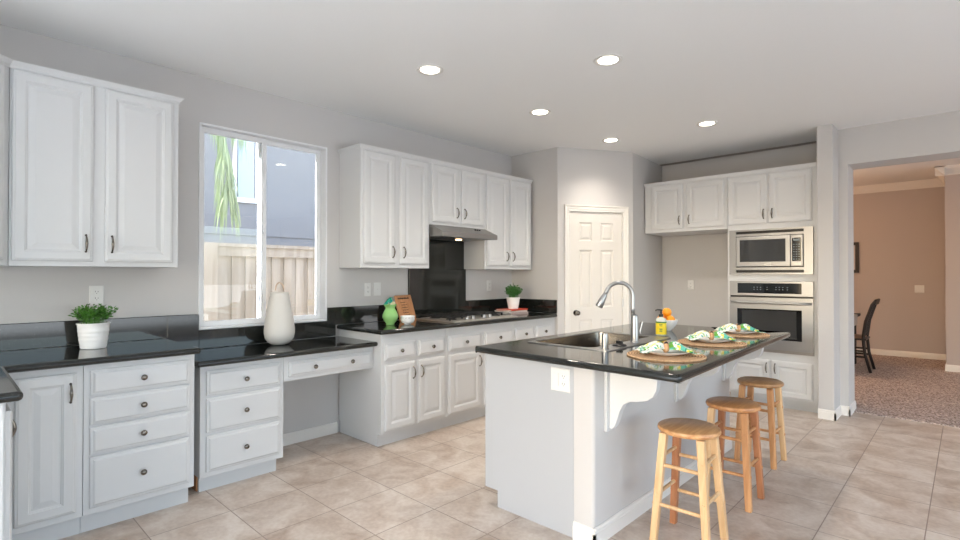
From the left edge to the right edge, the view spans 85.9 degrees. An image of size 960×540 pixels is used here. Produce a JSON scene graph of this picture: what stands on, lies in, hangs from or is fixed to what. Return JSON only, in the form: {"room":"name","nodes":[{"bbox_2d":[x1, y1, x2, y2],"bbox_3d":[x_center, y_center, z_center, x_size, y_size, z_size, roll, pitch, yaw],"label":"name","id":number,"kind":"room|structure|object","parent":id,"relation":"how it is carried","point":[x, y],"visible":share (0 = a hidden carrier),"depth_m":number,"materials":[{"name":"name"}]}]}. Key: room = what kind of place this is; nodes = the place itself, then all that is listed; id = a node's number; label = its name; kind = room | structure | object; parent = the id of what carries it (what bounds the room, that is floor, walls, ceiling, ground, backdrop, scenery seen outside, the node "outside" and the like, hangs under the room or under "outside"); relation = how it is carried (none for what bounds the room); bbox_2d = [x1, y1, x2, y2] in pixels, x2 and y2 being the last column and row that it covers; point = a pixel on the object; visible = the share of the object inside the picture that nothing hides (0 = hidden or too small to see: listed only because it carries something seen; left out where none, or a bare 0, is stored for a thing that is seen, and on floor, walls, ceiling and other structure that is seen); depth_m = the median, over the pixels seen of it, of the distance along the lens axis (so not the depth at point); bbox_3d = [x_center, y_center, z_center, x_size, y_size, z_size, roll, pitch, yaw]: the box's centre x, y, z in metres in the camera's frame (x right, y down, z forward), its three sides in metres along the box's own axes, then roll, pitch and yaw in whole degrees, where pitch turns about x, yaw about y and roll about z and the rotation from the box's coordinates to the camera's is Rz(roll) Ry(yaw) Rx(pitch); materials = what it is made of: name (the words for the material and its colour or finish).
{"room":"kitchen","nodes":[
{"label":"kitchen","id":0,"kind":"room"},
{"bbox_2d":[0,24,511,433],"bbox_3d":[-1.893,0.007,3.789,0.160,2.730,10.100,0,-1,43],"label":"wall","id":1,"kind":"structure","parent":0,"point":[27,294],"depth_m":3.59,"materials":[{"name":"grey paint"}]},
{"bbox_2d":[0,54,12,265],"bbox_3d":[-2.624,-0.552,2.436,0.644,1.057,0.642,0,-1,43],"label":"upper cabinet","id":2,"kind":"object","parent":1,"relation":"attached to","point":[5,62],"visible":1,"depth_m":2.62,"materials":[{"name":"white paint"}]},
{"bbox_2d":[7,60,184,267],"bbox_3d":[-2.240,-0.547,3.038,0.373,1.057,0.808,0,-1,43],"label":"upper cabinet","id":3,"kind":"object","parent":1,"relation":"attached to","point":[93,170],"visible":0.98,"depth_m":2.88,"materials":[{"name":"white paint"}]},
{"bbox_2d":[89,286,103,304],"bbox_3d":[-2.358,0.155,3.174,0.008,0.118,0.074,0,-1,43],"label":"power outlet","id":4,"kind":"object","parent":1,"relation":"attached to","point":[96,293],"visible":1,"depth_m":3.17,"materials":[{"name":"white plastic"}]},
{"bbox_2d":[0,307,335,350],"bbox_3d":[-2.148,0.425,3.384,0.020,0.241,2.687,0,-1,43],"label":"backsplash","id":5,"kind":"structure","parent":1,"relation":"attached to","point":[184,329],"depth_m":3.38,"materials":[{"name":"black stone"}]},
{"bbox_2d":[198,122,326,329],"bbox_3d":[-1.668,-0.305,4.005,0.134,1.455,0.992,0,-1,43],"label":"window","id":6,"kind":"structure","parent":1,"relation":"in","point":[320,314],"depth_m":3.99,"materials":[{"name":"white plastic"}]},
{"bbox_2d":[283,422,337,445],"bbox_3d":[-1.434,1.330,4.136,0.013,0.090,0.652,0,-1,43],"label":"baseboard","id":7,"kind":"structure","parent":1,"relation":"attached to","point":[331,428],"depth_m":4.18,"materials":[{"name":"white paint"}]},
{"bbox_2d":[336,305,398,324],"bbox_3d":[-0.954,0.391,4.646,0.020,0.147,0.784,0,-1,43],"label":"backsplash","id":8,"kind":"structure","parent":1,"relation":"attached to","point":[371,313],"depth_m":4.52,"materials":[{"name":"black stone"}]},
{"bbox_2d":[364,283,370,295],"bbox_3d":[-1.002,0.174,4.606,0.008,0.118,0.066,0,-1,43],"label":"power outlet","id":9,"kind":"object","parent":1,"relation":"attached to","point":[367,286],"visible":1,"depth_m":4.60,"materials":[{"name":"white plastic"}]},
{"bbox_2d":[374,283,380,295],"bbox_3d":[-0.929,0.173,4.679,0.014,0.118,0.076,0,-1,43],"label":"light switch","id":10,"kind":"object","parent":1,"relation":"attached to","point":[377,286],"visible":1,"depth_m":4.68,"materials":[{"name":"white plastic"}]},
{"bbox_2d":[337,143,430,268],"bbox_3d":[-0.822,-0.518,4.535,0.373,1.004,0.761,0,-1,43],"label":"upper cabinet","id":11,"kind":"object","parent":1,"relation":"attached to","point":[384,193],"visible":1,"depth_m":4.36,"materials":[{"name":"white paint"}]},
{"bbox_2d":[408,240,465,317],"bbox_3d":[-0.420,0.082,5.211,0.022,0.775,0.764,0,-1,43],"label":"backsplash","id":12,"kind":"structure","parent":1,"relation":"attached to","point":[440,287],"depth_m":5.22,"materials":[{"name":"black stone"}]},
{"bbox_2d":[429,158,485,228],"bbox_3d":[-0.305,-0.716,5.083,0.373,0.599,0.739,0,-1,43],"label":"upper cabinet","id":13,"kind":"object","parent":1,"relation":"attached to","point":[456,191],"visible":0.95,"depth_m":4.94,"materials":[{"name":"white paint"}]},
{"bbox_2d":[429,224,496,241],"bbox_3d":[-0.252,-0.351,5.029,0.476,0.128,0.737,0,-1,43],"label":"range hood","id":14,"kind":"object","parent":13,"relation":"attached to","point":[436,232],"visible":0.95,"depth_m":4.86,"materials":[{"name":"silver metal"}]},
{"bbox_2d":[464,170,532,269],"bbox_3d":[0.218,-0.508,5.633,0.373,1.004,0.777,0,-1,43],"label":"upper cabinet","id":15,"kind":"object","parent":1,"relation":"attached to","point":[507,198],"visible":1,"depth_m":5.47,"materials":[{"name":"white paint"}]},
{"bbox_2d":[466,298,556,313],"bbox_3d":[0.339,0.400,5.555,0.647,0.147,0.778,0,-1,43],"label":"backsplash","id":16,"kind":"structure","parent":1,"relation":"attached to","point":[533,305],"depth_m":5.74,"materials":[{"name":"black stone"}]},
{"bbox_2d":[0,0,959,164],"bbox_3d":[1.124,-1.446,0.808,8.660,0.120,9.900,0,-1,43],"label":"ceiling","id":17,"kind":"structure","parent":0,"point":[770,73],"depth_m":3.35,"materials":[{"name":"white paint"}]},
{"bbox_2d":[416,64,442,75],"bbox_3d":[-0.340,-1.357,3.505,0.184,0.008,0.184,0,-1,43],"label":"recessed light","id":18,"kind":"object","parent":17,"relation":"in","point":[426,69],"visible":1,"depth_m":3.49,"materials":[{"name":"white paint"}]},
{"bbox_2d":[529,109,550,115],"bbox_3d":[0.513,-1.349,4.417,0.184,0.008,0.184,0,-1,43],"label":"recessed light","id":19,"kind":"object","parent":17,"relation":"in","point":[535,112],"visible":1,"depth_m":4.42,"materials":[{"name":"white paint"}]},
{"bbox_2d":[594,54,622,66],"bbox_3d":[0.831,-1.358,3.346,0.184,0.008,0.184,0,-1,43],"label":"recessed light","id":20,"kind":"object","parent":17,"relation":"in","point":[605,60],"visible":1,"depth_m":3.34,"materials":[{"name":"white paint"}]},
{"bbox_2d":[602,138,619,142],"bbox_3d":[1.354,-1.340,5.334,0.184,0.008,0.184,0,-1,43],"label":"recessed light","id":21,"kind":"object","parent":17,"relation":"in","point":[607,140],"visible":1,"depth_m":5.34,"materials":[{"name":"white paint"}]},
{"bbox_2d":[696,121,717,126],"bbox_3d":[2.091,-1.345,4.752,0.184,0.008,0.184,0,-1,43],"label":"recessed light","id":22,"kind":"object","parent":17,"relation":"in","point":[704,123],"visible":1,"depth_m":4.74,"materials":[{"name":"white paint"}]},
{"bbox_2d":[59,354,959,539],"bbox_3d":[2.582,1.382,2.569,10.000,0.058,14.500,0,-1,43],"label":"floor","id":23,"kind":"structure","parent":0,"point":[857,476],"depth_m":3.21,"materials":[{"name":"tile"}]},
{"bbox_2d":[0,403,16,539],"bbox_3d":[-2.149,0.917,1.913,0.718,0.876,0.635,0,-1,43],"label":"base cabinet","id":24,"kind":"object","parent":23,"relation":"on","point":[8,427],"visible":0.94,"depth_m":1.88,"materials":[{"name":"white paint"}]},
{"bbox_2d":[0,339,200,402],"bbox_3d":[-2.092,0.463,2.421,1.383,0.036,1.486,0,-1,43],"label":"countertop","id":25,"kind":"structure","parent":24,"relation":"on","point":[69,356],"depth_m":2.70,"materials":[{"name":"black stone"}]},
{"bbox_2d":[68,304,118,349],"bbox_3d":[-2.220,0.320,2.975,0.233,0.259,0.201,0,-1,-1],"label":"potted plant","id":26,"kind":"object","parent":25,"relation":"on","point":[93,332],"visible":1,"depth_m":2.93,"materials":[{"name":"green plant"}]},
{"bbox_2d":[7,366,82,539],"bbox_3d":[-2.325,0.924,2.706,0.650,0.876,0.301,0,-1,43],"label":"base cabinet","id":27,"kind":"object","parent":23,"relation":"on","point":[47,442],"visible":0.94,"depth_m":2.52,"materials":[{"name":"white paint"}]},
{"bbox_2d":[80,354,193,532],"bbox_3d":[-2.044,0.927,3.008,0.644,0.876,0.520,0,-1,43],"label":"base cabinet","id":28,"kind":"object","parent":23,"relation":"on","point":[138,457],"visible":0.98,"depth_m":2.79,"materials":[{"name":"white paint"}]},
{"bbox_2d":[191,358,282,491],"bbox_3d":[-1.678,0.977,3.467,0.544,0.783,0.524,0,-1,43],"label":"base cabinet","id":29,"kind":"object","parent":23,"relation":"on","point":[238,407],"visible":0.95,"depth_m":3.27,"materials":[{"name":"white paint"}]},
{"bbox_2d":[194,336,377,367],"bbox_3d":[-1.432,0.569,3.710,0.568,0.036,1.289,0,-1,43],"label":"countertop","id":30,"kind":"structure","parent":29,"relation":"on","point":[264,351],"depth_m":3.57,"materials":[{"name":"black stone"}]},
{"bbox_2d":[264,282,294,344],"bbox_3d":[-1.484,0.319,3.819,0.216,0.461,0.216,0,-1,43],"label":"vase","id":31,"kind":"object","parent":30,"relation":"on","point":[279,327],"visible":1,"depth_m":3.75,"materials":[{"name":"ceramic"}]},
{"bbox_2d":[283,347,372,381],"bbox_3d":[-1.236,0.676,3.914,0.514,0.173,0.725,0,-1,43],"label":"drawer","id":32,"kind":"object","parent":30,"relation":"attached to","point":[319,364],"visible":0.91,"depth_m":3.73,"materials":[{"name":"white paint"}]},
{"bbox_2d":[339,328,445,446],"bbox_3d":[-0.723,0.940,4.399,0.650,0.876,0.685,0,-1,43],"label":"base cabinet","id":33,"kind":"object","parent":23,"relation":"on","point":[403,395],"visible":0.99,"depth_m":4.16,"materials":[{"name":"white paint"}]},
{"bbox_2d":[442,322,512,427],"bbox_3d":[-0.176,0.945,4.976,0.650,0.876,0.900,0,-1,43],"label":"base cabinet","id":34,"kind":"object","parent":23,"relation":"on","point":[465,368],"visible":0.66,"depth_m":4.63,"materials":[{"name":"white paint"}]},
{"bbox_2d":[337,312,556,334],"bbox_3d":[-0.186,0.487,4.968,0.648,0.036,2.310,0,-1,43],"label":"countertop","id":35,"kind":"structure","parent":34,"relation":"on","point":[380,328],"depth_m":4.39,"materials":[{"name":"black stone"}]},
{"bbox_2d":[382,304,397,324],"bbox_3d":[-0.759,0.377,4.365,0.132,0.172,0.132,0,-1,43],"label":"vase","id":36,"kind":"object","parent":35,"relation":"on","point":[390,315],"visible":0.96,"depth_m":4.32,"materials":[{"name":"green ceramic"}]},
{"bbox_2d":[394,295,416,321],"bbox_3d":[-0.687,0.351,4.753,0.083,0.236,0.244,0,-1,28],"label":"wooden sign","id":37,"kind":"object","parent":35,"relation":"on","point":[404,303],"visible":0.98,"depth_m":4.74,"materials":[{"name":"brown wood"}]},
{"bbox_2d":[400,315,414,323],"bbox_3d":[-0.622,0.428,4.430,0.124,0.070,0.124,0,-1,43],"label":"bowl","id":38,"kind":"object","parent":35,"relation":"on","point":[406,319],"visible":1,"depth_m":4.38,"materials":[{"name":"white ceramic"}]},
{"bbox_2d":[416,311,517,322],"bbox_3d":[-0.119,0.447,5.001,0.545,0.044,0.865,0,-1,43],"label":"gas cooktop","id":39,"kind":"object","parent":35,"relation":"in","point":[467,316],"visible":1,"depth_m":4.86,"materials":[{"name":"silver metal"}]},
{"bbox_2d":[498,312,527,314],"bbox_3d":[0.349,0.464,5.587,0.210,0.020,0.300,0,-1,41],"label":"book","id":40,"kind":"object","parent":35,"relation":"on","point":[516,313],"visible":0.62,"depth_m":5.48,"materials":[{"name":"grey paper"}]},
{"bbox_2d":[494,310,526,312],"bbox_3d":[0.334,0.444,5.585,0.300,0.018,0.210,1,-1,-45],"label":"book","id":41,"kind":"object","parent":40,"relation":"on","point":[494,310],"visible":0.73,"depth_m":5.49,"materials":[{"name":"beige paper"}]},
{"bbox_2d":[496,308,527,310],"bbox_3d":[0.348,0.427,5.600,0.210,0.014,0.300,0,-1,40],"label":"book","id":42,"kind":"object","parent":41,"relation":"on","point":[502,309],"visible":0.83,"depth_m":5.50,"materials":[{"name":"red paper"}]},
{"bbox_2d":[505,284,522,308],"bbox_3d":[0.365,0.277,5.596,0.213,0.285,0.201,0,-1,-7],"label":"potted plant","id":43,"kind":"object","parent":42,"relation":"on","point":[513,299],"visible":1,"depth_m":5.54,"materials":[{"name":"green plant"}]},
{"bbox_2d":[485,354,573,537],"bbox_3d":[0.929,0.932,3.567,0.646,0.876,2.000,0,-1,43],"label":"island end panel","id":44,"kind":"object","parent":23,"relation":"on","point":[529,425],"visible":0.44,"depth_m":2.81,"materials":[{"name":"white paint"}]},
{"bbox_2d":[551,366,569,392],"bbox_3d":[0.415,0.569,2.673,0.118,0.122,0.010,0,-1,43],"label":"power outlet","id":45,"kind":"object","parent":44,"relation":"attached to","point":[560,377],"visible":1,"depth_m":2.67,"materials":[{"name":"white plastic"}]},
{"bbox_2d":[475,322,789,382],"bbox_3d":[1.139,0.472,3.390,1.251,0.036,2.202,0,-1,43],"label":"countertop","id":46,"kind":"structure","parent":44,"relation":"on","point":[616,361],"depth_m":2.79,"materials":[{"name":"black stone"}]},
{"bbox_2d":[528,331,670,350],"bbox_3d":[0.785,0.492,3.336,0.577,0.267,0.840,0,-1,43],"label":"sink","id":47,"kind":"object","parent":46,"relation":"in","point":[592,340],"depth_m":3.51,"materials":[{"name":"silver metal"}]},
{"bbox_2d":[537,333,646,346],"bbox_3d":[0.750,0.540,3.369,0.426,0.172,0.780,0,-1,43],"label":"basin","id":48,"kind":"object","parent":47,"relation":"in","point":[581,339],"depth_m":3.64,"materials":[{"name":"silver metal"}]},
{"bbox_2d":[596,281,642,342],"bbox_3d":[0.868,0.257,3.211,0.290,0.381,0.060,0,-1,7],"label":"faucet","id":49,"kind":"object","parent":46,"relation":"on","point":[635,331],"visible":1,"depth_m":3.20,"materials":[{"name":"silver metal"}]},
{"bbox_2d":[655,309,666,335],"bbox_3d":[1.260,0.363,3.589,0.073,0.184,0.074,0,-1,43],"label":"soap bottle","id":50,"kind":"object","parent":46,"relation":"on","point":[661,323],"visible":0.99,"depth_m":3.56,"materials":[{"name":"yellow plastic"}]},
{"bbox_2d":[627,350,706,361],"bbox_3d":[0.968,0.443,2.683,0.392,0.008,0.393,0,-1,43],"label":"placemat","id":51,"kind":"object","parent":46,"relation":"on","point":[689,357],"visible":0.63,"depth_m":2.58,"materials":[{"name":"wicker"}]},
{"bbox_2d":[643,349,688,355],"bbox_3d":[0.970,0.428,2.693,0.248,0.022,0.248,0,-1,43],"label":"plate","id":52,"kind":"object","parent":51,"relation":"on","point":[657,351],"visible":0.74,"depth_m":2.65,"materials":[{"name":"white ceramic"}]},
{"bbox_2d":[635,341,698,353],"bbox_3d":[0.968,0.402,2.693,0.310,0.061,0.178,0,-1,5],"label":"napkin","id":53,"kind":"object","parent":52,"relation":"on","point":[665,346],"visible":1,"depth_m":2.67,"materials":[{"name":"multicoloured fabric"}]},
{"bbox_2d":[666,319,677,330],"bbox_3d":[1.424,0.417,3.929,0.160,0.083,0.160,0,-1,43],"label":"fruit bowl","id":54,"kind":"object","parent":46,"relation":"on","point":[671,324],"visible":0.44,"depth_m":3.87,"materials":[{"name":"white ceramic"}]},
{"bbox_3d":[1.385,0.379,3.939,0.069,0.068,0.069,0,-1,43],"label":"orange","id":55,"kind":"object","parent":54,"relation":"in","visible":0},
{"bbox_2d":[662,308,671,316],"bbox_3d":[1.424,0.323,3.930,0.068,0.068,0.068,0,-1,27],"label":"orange","id":56,"kind":"object","parent":55,"relation":"on","point":[666,312],"visible":0.92,"depth_m":3.91,"materials":[{"name":"orange food"}]},
{"bbox_2d":[678,338,746,347],"bbox_3d":[1.432,0.448,3.187,0.393,0.008,0.394,0,-1,43],"label":"placemat","id":57,"kind":"object","parent":46,"relation":"on","point":[729,344],"visible":0.64,"depth_m":3.11,"materials":[{"name":"wicker"}]},
{"bbox_2d":[697,337,730,342],"bbox_3d":[1.433,0.433,3.197,0.248,0.022,0.248,0,-1,43],"label":"plate","id":58,"kind":"object","parent":57,"relation":"on","point":[703,339],"visible":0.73,"depth_m":3.15,"materials":[{"name":"white ceramic"}]},
{"bbox_2d":[685,330,741,341],"bbox_3d":[1.432,0.407,3.198,0.309,0.061,0.178,0,-1,11],"label":"napkin","id":59,"kind":"object","parent":58,"relation":"on","point":[711,335],"visible":1,"depth_m":3.17,"materials":[{"name":"multicoloured fabric"}]},
{"bbox_2d":[713,331,769,337],"bbox_3d":[1.828,0.452,3.651,0.393,0.008,0.391,0,-1,43],"label":"placemat","id":60,"kind":"object","parent":46,"relation":"on","point":[755,334],"visible":0.5,"depth_m":3.52,"materials":[{"name":"wicker"}]},
{"bbox_2d":[727,329,756,333],"bbox_3d":[1.831,0.437,3.661,0.248,0.022,0.248,0,-1,43],"label":"plate","id":61,"kind":"object","parent":60,"relation":"on","point":[733,331],"visible":0.69,"depth_m":3.60,"materials":[{"name":"white ceramic"}]},
{"bbox_2d":[715,323,765,332],"bbox_3d":[1.829,0.411,3.661,0.310,0.061,0.178,0,-1,7],"label":"napkin","id":62,"kind":"object","parent":61,"relation":"on","point":[727,327],"visible":0.98,"depth_m":3.63,"materials":[{"name":"multicoloured fabric"}]},
{"bbox_2d":[513,317,554,340],"bbox_3d":[0.377,0.950,5.560,0.650,0.876,0.705,0,-1,43],"label":"base cabinet","id":63,"kind":"object","parent":23,"relation":"on","point":[525,329],"visible":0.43,"depth_m":5.35,"materials":[{"name":"white paint"}]},
{"bbox_2d":[649,418,728,539],"bbox_3d":[1.053,1.072,2.601,0.300,0.578,0.300,0,-1,42],"label":"wooden stool","id":64,"kind":"object","parent":23,"relation":"on","point":[700,431],"visible":1,"depth_m":2.58,"materials":[{"name":"brown wood"}]},
{"bbox_2d":[706,396,764,512],"bbox_3d":[1.512,1.076,3.082,0.300,0.578,0.300,0,-1,43],"label":"wooden stool","id":65,"kind":"object","parent":23,"relation":"on","point":[723,404],"visible":0.82,"depth_m":3.06,"materials":[{"name":"brown wood"}]},
{"bbox_2d":[734,376,786,469],"bbox_3d":[2.022,1.082,3.722,0.300,0.578,0.300,1,-1,-45],"label":"wooden stool","id":66,"kind":"object","parent":23,"relation":"on","point":[750,382],"visible":0.87,"depth_m":3.70,"materials":[{"name":"brown wood"}]},
{"bbox_2d":[727,162,817,412],"bbox_3d":[3.128,0.181,5.405,0.833,2.412,0.663,0,-1,43],"label":"tall cabinet","id":67,"kind":"object","parent":23,"relation":"on","point":[784,196],"visible":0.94,"depth_m":5.14,"materials":[{"name":"white paint"}]},
{"bbox_2d":[729,226,813,273],"bbox_3d":[3.050,-0.185,5.343,0.758,0.462,0.450,0,-1,43],"label":"microwave","id":68,"kind":"object","parent":67,"relation":"in","point":[790,250],"visible":1,"depth_m":5.17,"materials":[{"name":"silver metal"}]},
{"bbox_2d":[730,281,814,355],"bbox_3d":[3.068,0.472,5.353,0.758,0.716,0.601,0,-1,43],"label":"oven","id":69,"kind":"object","parent":67,"relation":"in","point":[782,306],"visible":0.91,"depth_m":5.12,"materials":[{"name":"silver metal"}]},
{"bbox_2d":[854,313,859,363],"bbox_3d":[4.708,1.025,7.858,1.620,0.752,1.200,0,-1,43],"label":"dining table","id":70,"kind":"object","parent":23,"relation":"on","point":[855,341],"visible":0.18,"depth_m":7.69,"materials":[{"name":"black wood"}]},
{"bbox_2d":[854,299,879,372],"bbox_3d":[5.267,0.900,7.261,0.554,1.000,0.422,0,-1,43],"label":"dining chair","id":71,"kind":"object","parent":23,"relation":"on","point":[864,336],"visible":0.64,"depth_m":7.07,"materials":[{"name":"black wood"}]},
{"bbox_2d":[512,147,557,334],"bbox_3d":[0.650,0.026,5.885,0.652,2.730,0.120,0,-1,43],"label":"wall","id":72,"kind":"structure","parent":0,"point":[540,282],"depth_m":5.77,"materials":[{"name":"grey paint"}]},
{"bbox_2d":[557,147,632,333],"bbox_3d":[1.278,0.025,5.795,0.930,2.730,0.110,0,-1,-16],"label":"wall","id":73,"kind":"structure","parent":0,"point":[585,176],"depth_m":5.74,"materials":[{"name":"grey paint"}]},
{"bbox_2d":[564,204,628,332],"bbox_3d":[1.294,0.338,5.766,0.787,2.105,0.169,0,-1,-16],"label":"door","id":74,"kind":"structure","parent":73,"relation":"in","point":[596,238],"depth_m":5.75,"materials":[{"name":"white paint"}]},
{"bbox_2d":[633,153,661,322],"bbox_3d":[1.996,0.030,6.275,0.110,2.730,0.955,0,-1,39],"label":"wall","id":75,"kind":"structure","parent":0,"point":[647,248],"depth_m":6.15,"materials":[{"name":"grey paint"}]},
{"bbox_2d":[644,174,727,236],"bbox_3d":[2.472,-0.726,6.033,0.972,0.587,0.662,0,-1,43],"label":"upper cabinet","id":76,"kind":"object","parent":75,"relation":"attached to","point":[698,205],"visible":0.98,"depth_m":5.78,"materials":[{"name":"white paint"}]},
{"bbox_2d":[574,366,729,527],"bbox_3d":[1.206,0.929,3.305,0.116,0.877,2.000,0,-1,43],"label":"wall","id":77,"kind":"structure","parent":0,"point":[616,467],"depth_m":2.73,"materials":[{"name":"grey paint"}]},
{"bbox_2d":[573,521,595,539],"bbox_3d":[0.519,1.316,2.566,0.129,0.090,0.013,0,-1,43],"label":"baseboard","id":78,"kind":"structure","parent":77,"relation":"attached to","point":[580,531],"depth_m":2.57,"materials":[{"name":"white paint"}]},
{"bbox_2d":[604,372,660,431],"bbox_3d":[0.755,0.650,2.550,0.269,0.331,0.090,0,-1,43],"label":"corbel","id":79,"kind":"object","parent":77,"relation":"attached to","point":[620,390],"visible":0.66,"depth_m":2.57,"materials":[{"name":"white paint"}]},
{"bbox_2d":[593,436,731,539],"bbox_3d":[1.248,1.322,3.252,0.013,0.090,2.013,0,-1,43],"label":"baseboard","id":80,"kind":"structure","parent":77,"relation":"attached to","point":[614,524],"depth_m":2.81,"materials":[{"name":"white paint"}]},
{"bbox_2d":[674,365,721,401],"bbox_3d":[1.340,0.656,3.167,0.269,0.331,0.090,0,-1,43],"label":"corbel","id":81,"kind":"object","parent":77,"relation":"attached to","point":[680,389],"visible":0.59,"depth_m":3.21,"materials":[{"name":"white paint"}]},
{"bbox_2d":[722,348,763,380],"bbox_3d":[1.941,0.661,3.802,0.269,0.331,0.090,0,-1,43],"label":"corbel","id":82,"kind":"object","parent":77,"relation":"attached to","point":[728,368],"visible":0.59,"depth_m":3.83,"materials":[{"name":"white paint"}]},
{"bbox_2d":[662,143,816,326],"bbox_3d":[2.993,0.028,6.070,2.000,2.730,0.110,0,-1,43],"label":"wall","id":83,"kind":"structure","parent":0,"point":[703,259],"depth_m":6.26,"materials":[{"name":"grey paint"}]},
{"bbox_2d":[660,141,816,165],"bbox_3d":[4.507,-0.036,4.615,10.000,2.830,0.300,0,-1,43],"label":"soffit","id":84,"kind":"object","parent":83,"relation":"attached to","point":[813,142],"depth_m":5.98,"materials":[{"name":"grey paint"}]},
{"bbox_2d":[817,124,839,410],"bbox_3d":[3.456,0.018,5.053,0.128,2.730,0.730,0,-1,43],"label":"wall pillar","id":85,"kind":"structure","parent":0,"point":[827,135],"depth_m":4.79,"materials":[{"name":"grey paint"}]},
{"bbox_2d":[818,408,835,420],"bbox_3d":[3.205,1.336,4.766,0.141,0.090,0.013,0,-1,43],"label":"baseboard","id":86,"kind":"structure","parent":85,"relation":"attached to","point":[826,414],"depth_m":4.76,"materials":[{"name":"white paint"}]},
{"bbox_2d":[838,110,959,405],"bbox_3d":[5.554,0.001,3.183,5.510,2.730,0.340,0,-1,43],"label":"wall","id":87,"kind":"structure","parent":0,"point":[934,137],"depth_m":4.85,"materials":[{"name":"grey paint"}]},
{"bbox_2d":[834,405,840,420],"bbox_3d":[3.348,1.336,4.824,0.013,0.090,0.293,0,-1,43],"label":"baseboard","id":88,"kind":"structure","parent":87,"relation":"attached to","point":[837,413],"depth_m":4.79,"materials":[{"name":"white paint"}]},
{"bbox_2d":[841,405,850,415],"bbox_3d":[3.470,1.337,4.901,0.083,0.090,0.013,0,-1,43],"label":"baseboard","id":89,"kind":"structure","parent":87,"relation":"attached to","point":[844,409],"depth_m":4.89,"materials":[{"name":"white paint"}]},
{"bbox_2d":[849,400,855,415],"bbox_3d":[3.612,1.338,5.001,0.013,0.090,0.353,0,-1,43],"label":"baseboard","id":90,"kind":"object","parent":87,"relation":"attached to","point":[853,405],"visible":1,"depth_m":4.99,"materials":[{"name":"white paint"}]},
{"bbox_2d":[853,187,945,353],"bbox_3d":[5.604,0.011,9.650,4.670,2.830,0.120,0,-1,43],"label":"wall","id":91,"kind":"structure","parent":0,"point":[900,235],"depth_m":8.38,"materials":[{"name":"beige paint"}]},
{"bbox_2d":[854,242,858,272],"bbox_3d":[6.144,-0.210,9.036,0.800,0.520,0.028,0,-1,43],"label":"framed picture","id":92,"kind":"object","parent":91,"relation":"attached to","point":[856,244],"visible":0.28,"depth_m":8.77,"materials":[{"name":"black wood"}]},
{"bbox_2d":[853,179,944,194],"bbox_3d":[5.528,-1.345,9.582,4.670,0.120,0.100,0,-1,43],"label":"crown molding","id":93,"kind":"structure","parent":91,"relation":"attached to","point":[931,183],"depth_m":8.38,"materials":[{"name":"white paint"}]},
{"bbox_2d":[857,348,945,359],"bbox_3d":[5.558,1.375,9.589,4.670,0.100,0.013,0,-1,43],"label":"baseboard","id":94,"kind":"structure","parent":91,"relation":"attached to","point":[873,351],"depth_m":8.32,"materials":[{"name":"white paint"}]},
{"bbox_2d":[915,285,923,292],"bbox_3d":[7.006,0.303,8.227,0.118,0.118,0.014,0,-1,43],"label":"light switch","id":95,"kind":"object","parent":91,"relation":"attached to","point":[918,288],"visible":1,"depth_m":8.23,"materials":[{"name":"white plastic"}]},
{"bbox_2d":[853,158,959,186],"bbox_3d":[5.985,-1.486,6.190,10.000,0.100,4.600,0,-1,43],"label":"ceiling","id":96,"kind":"structure","parent":0,"point":[920,170],"depth_m":7.61,"materials":[{"name":"white paint"}]},
{"bbox_2d":[945,174,959,365],"bbox_3d":[8.822,-0.025,5.777,5.330,2.830,1.320,0,-1,43],"label":"wall","id":97,"kind":"structure","parent":0,"point":[952,182],"depth_m":7.08,"materials":[{"name":"beige paint"}]},
{"bbox_2d":[936,167,944,184],"bbox_3d":[6.775,-1.363,7.576,0.100,0.120,1.300,0,-1,43],"label":"crown molding","id":98,"kind":"structure","parent":97,"relation":"attached to","point":[941,170],"depth_m":7.12,"materials":[{"name":"white paint"}]},
{"bbox_2d":[935,164,959,175],"bbox_3d":[8.298,-1.384,5.308,5.430,0.120,0.100,0,-1,43],"label":"crown molding","id":99,"kind":"structure","parent":97,"relation":"attached to","point":[949,169],"depth_m":7.06,"materials":[{"name":"white paint"}]},
{"bbox_2d":[945,364,959,371],"bbox_3d":[8.359,1.336,5.285,5.343,0.100,0.013,0,-1,43],"label":"baseboard","id":100,"kind":"structure","parent":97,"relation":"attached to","point":[951,368],"depth_m":7.06,"materials":[{"name":"white paint"}]},
{"label":"outside","id":101,"kind":"structure","parent":0,"visible":0},
{"bbox_3d":[-5.795,1.587,5.472,7.840,0.100,28.000,0,-1,43],"label":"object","id":102,"kind":"structure","parent":101,"visible":0},
{"bbox_2d":[210,134,248,242],"bbox_3d":[-3.368,-0.303,4.251,2.227,3.659,1.854,0,-1,-1],"label":"palm tree","id":103,"kind":"object","parent":102,"relation":"on","point":[228,195],"visible":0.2,"depth_m":4.87,"materials":[{"name":"green plant"}]},
{"bbox_2d":[203,242,314,320],"bbox_3d":[-3.084,0.623,5.006,0.150,1.820,15.038,0,-1,43],"label":"wooden fence","id":104,"kind":"object","parent":102,"relation":"on","point":[230,269],"visible":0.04,"depth_m":5.62,"materials":[{"name":"brown wood"}]},
{"bbox_2d":[204,133,315,246],"bbox_3d":[-3.808,-1.617,7.752,0.430,6.350,18.000,0,-1,43],"label":"neighbor house","id":105,"kind":"structure","parent":102,"relation":"on","point":[290,176],"depth_m":8.05,"materials":[{"name":"grey paint"}]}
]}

